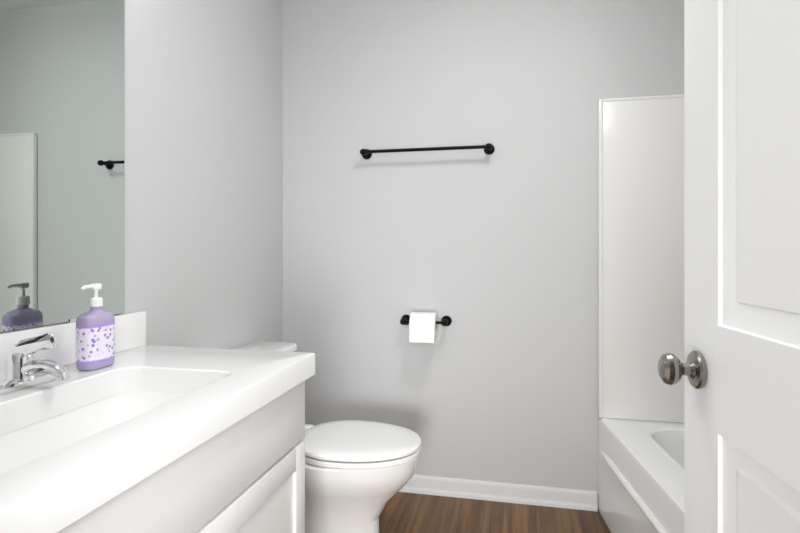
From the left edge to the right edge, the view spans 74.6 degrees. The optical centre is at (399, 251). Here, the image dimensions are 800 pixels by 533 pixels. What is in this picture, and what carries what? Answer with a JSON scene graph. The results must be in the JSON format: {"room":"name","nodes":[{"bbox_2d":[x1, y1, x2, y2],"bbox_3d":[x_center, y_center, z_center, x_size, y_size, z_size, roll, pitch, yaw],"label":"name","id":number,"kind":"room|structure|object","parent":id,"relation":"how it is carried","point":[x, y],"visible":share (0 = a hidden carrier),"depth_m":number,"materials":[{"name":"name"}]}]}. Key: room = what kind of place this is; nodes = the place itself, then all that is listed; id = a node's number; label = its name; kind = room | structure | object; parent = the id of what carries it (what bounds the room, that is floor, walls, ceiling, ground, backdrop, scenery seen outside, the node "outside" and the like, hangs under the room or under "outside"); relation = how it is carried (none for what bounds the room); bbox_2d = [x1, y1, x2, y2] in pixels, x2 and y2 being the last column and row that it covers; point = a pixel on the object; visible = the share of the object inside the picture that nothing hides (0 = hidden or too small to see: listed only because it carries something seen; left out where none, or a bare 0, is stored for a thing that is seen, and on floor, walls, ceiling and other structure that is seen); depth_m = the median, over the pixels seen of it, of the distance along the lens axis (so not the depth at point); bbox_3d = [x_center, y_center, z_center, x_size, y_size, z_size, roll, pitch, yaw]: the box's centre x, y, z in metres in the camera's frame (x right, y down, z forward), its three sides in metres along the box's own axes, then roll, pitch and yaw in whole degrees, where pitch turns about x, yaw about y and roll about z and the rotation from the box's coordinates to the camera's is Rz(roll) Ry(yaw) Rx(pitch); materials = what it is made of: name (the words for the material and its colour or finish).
{"room":"bathroom","nodes":[
{"label":"bathroom","id":0,"kind":"room"},
{"bbox_2d":[0,0,282,348],"bbox_3d":[-0.852,-0.120,1.516,0.100,2.440,2.360,0,0,12],"label":"wall","id":1,"kind":"structure","parent":0,"point":[203,173],"depth_m":1.92,"materials":[{"name":"paint"}]},
{"bbox_2d":[0,0,124,331],"bbox_3d":[-0.910,-0.462,0.986,0.009,1.282,1.076,0,0,12],"label":"mirror","id":2,"kind":"object","parent":1,"relation":"attached to","point":[62,152],"visible":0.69,"depth_m":1.30,"materials":[{"name":"glass"},{"name":"silver backing"}]},
{"bbox_2d":[283,0,683,508],"bbox_3d":[0.520,-0.120,2.374,2.415,2.440,0.100,0,0,12],"label":"wall","id":3,"kind":"structure","parent":0,"point":[494,256],"depth_m":2.38,"materials":[{"name":"paint"}]},
{"bbox_2d":[400,312,451,342],"bbox_3d":[0.107,0.332,2.347,0.234,0.126,0.126,0,0,12],"label":"paper holder","id":4,"kind":"object","parent":3,"relation":"attached to","point":[423,327],"visible":1,"depth_m":2.29,"materials":[{"name":"black metal"}]},
{"bbox_2d":[360,143,494,158],"bbox_3d":[0.114,-0.459,2.370,0.615,0.048,0.077,0,0,12],"label":"towel rail","id":5,"kind":"object","parent":3,"relation":"attached to","point":[489,148],"visible":1,"depth_m":2.34,"materials":[{"name":"black metal"}]},
{"bbox_2d":[398,475,597,511],"bbox_3d":[0.132,1.063,2.393,1.449,0.074,0.028,0,0,12],"label":"baseboard","id":6,"kind":"structure","parent":3,"relation":"attached to","point":[577,499],"depth_m":2.32,"materials":[{"name":"white paint"}]},
{"bbox_2d":[379,492,610,532],"bbox_3d":[0.132,1.130,0.626,3.200,0.060,3.680,0,0,12],"label":"floor","id":7,"kind":"structure","parent":0,"point":[403,512],"depth_m":2.17,"materials":[{"name":"wood"}]},
{"bbox_2d":[0,311,314,532],"bbox_3d":[-0.632,0.639,0.960,0.561,0.922,1.159,0,0,12],"label":"bathroom vanity","id":8,"kind":"object","parent":7,"relation":"on","point":[138,435],"visible":1,"depth_m":1.07,"materials":[{"name":"white"}]},
{"bbox_2d":[0,333,69,393],"bbox_3d":[-0.750,0.223,1.090,0.145,0.113,0.160,0,0,12],"label":"faucet","id":9,"kind":"object","parent":8,"relation":"on","point":[25,368],"visible":1,"depth_m":1.08,"materials":[{"name":"silver metal"}]},
{"bbox_2d":[76,283,114,370],"bbox_3d":[-0.736,0.178,1.271,0.054,0.203,0.090,0,0,12],"label":"soap bottle","id":10,"kind":"object","parent":8,"relation":"on","point":[95,336],"visible":1,"depth_m":1.25,"materials":[{"name":"purple plastic"}]},
{"bbox_2d":[236,341,421,532],"bbox_3d":[-0.300,0.742,1.969,0.768,0.716,0.472,0,0,12],"label":"toilet","id":11,"kind":"object","parent":7,"relation":"on","point":[359,474],"visible":0.5,"depth_m":1.83,"materials":[{"name":"white ceramic"}]},
{"bbox_2d":[598,94,683,532],"bbox_3d":[1.077,0.226,1.520,0.760,1.749,1.326,0,0,12],"label":"bathtub","id":12,"kind":"object","parent":7,"relation":"on","point":[640,301],"visible":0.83,"depth_m":2.18,"materials":[{"name":"white plastic"}]},
{"bbox_3d":[0.034,-1.145,0.167,0.820,0.390,0.100,0,0,12],"label":"wall","id":13,"kind":"structure","parent":0,"visible":0},
{"bbox_2d":[658,0,799,532],"bbox_3d":[0.433,0.083,0.523,0.165,2.010,0.767,0,0,12],"label":"door","id":14,"kind":"structure","parent":13,"relation":"in","point":[739,368],"depth_m":0.72,"materials":[{"name":"white paint"}]}
]}

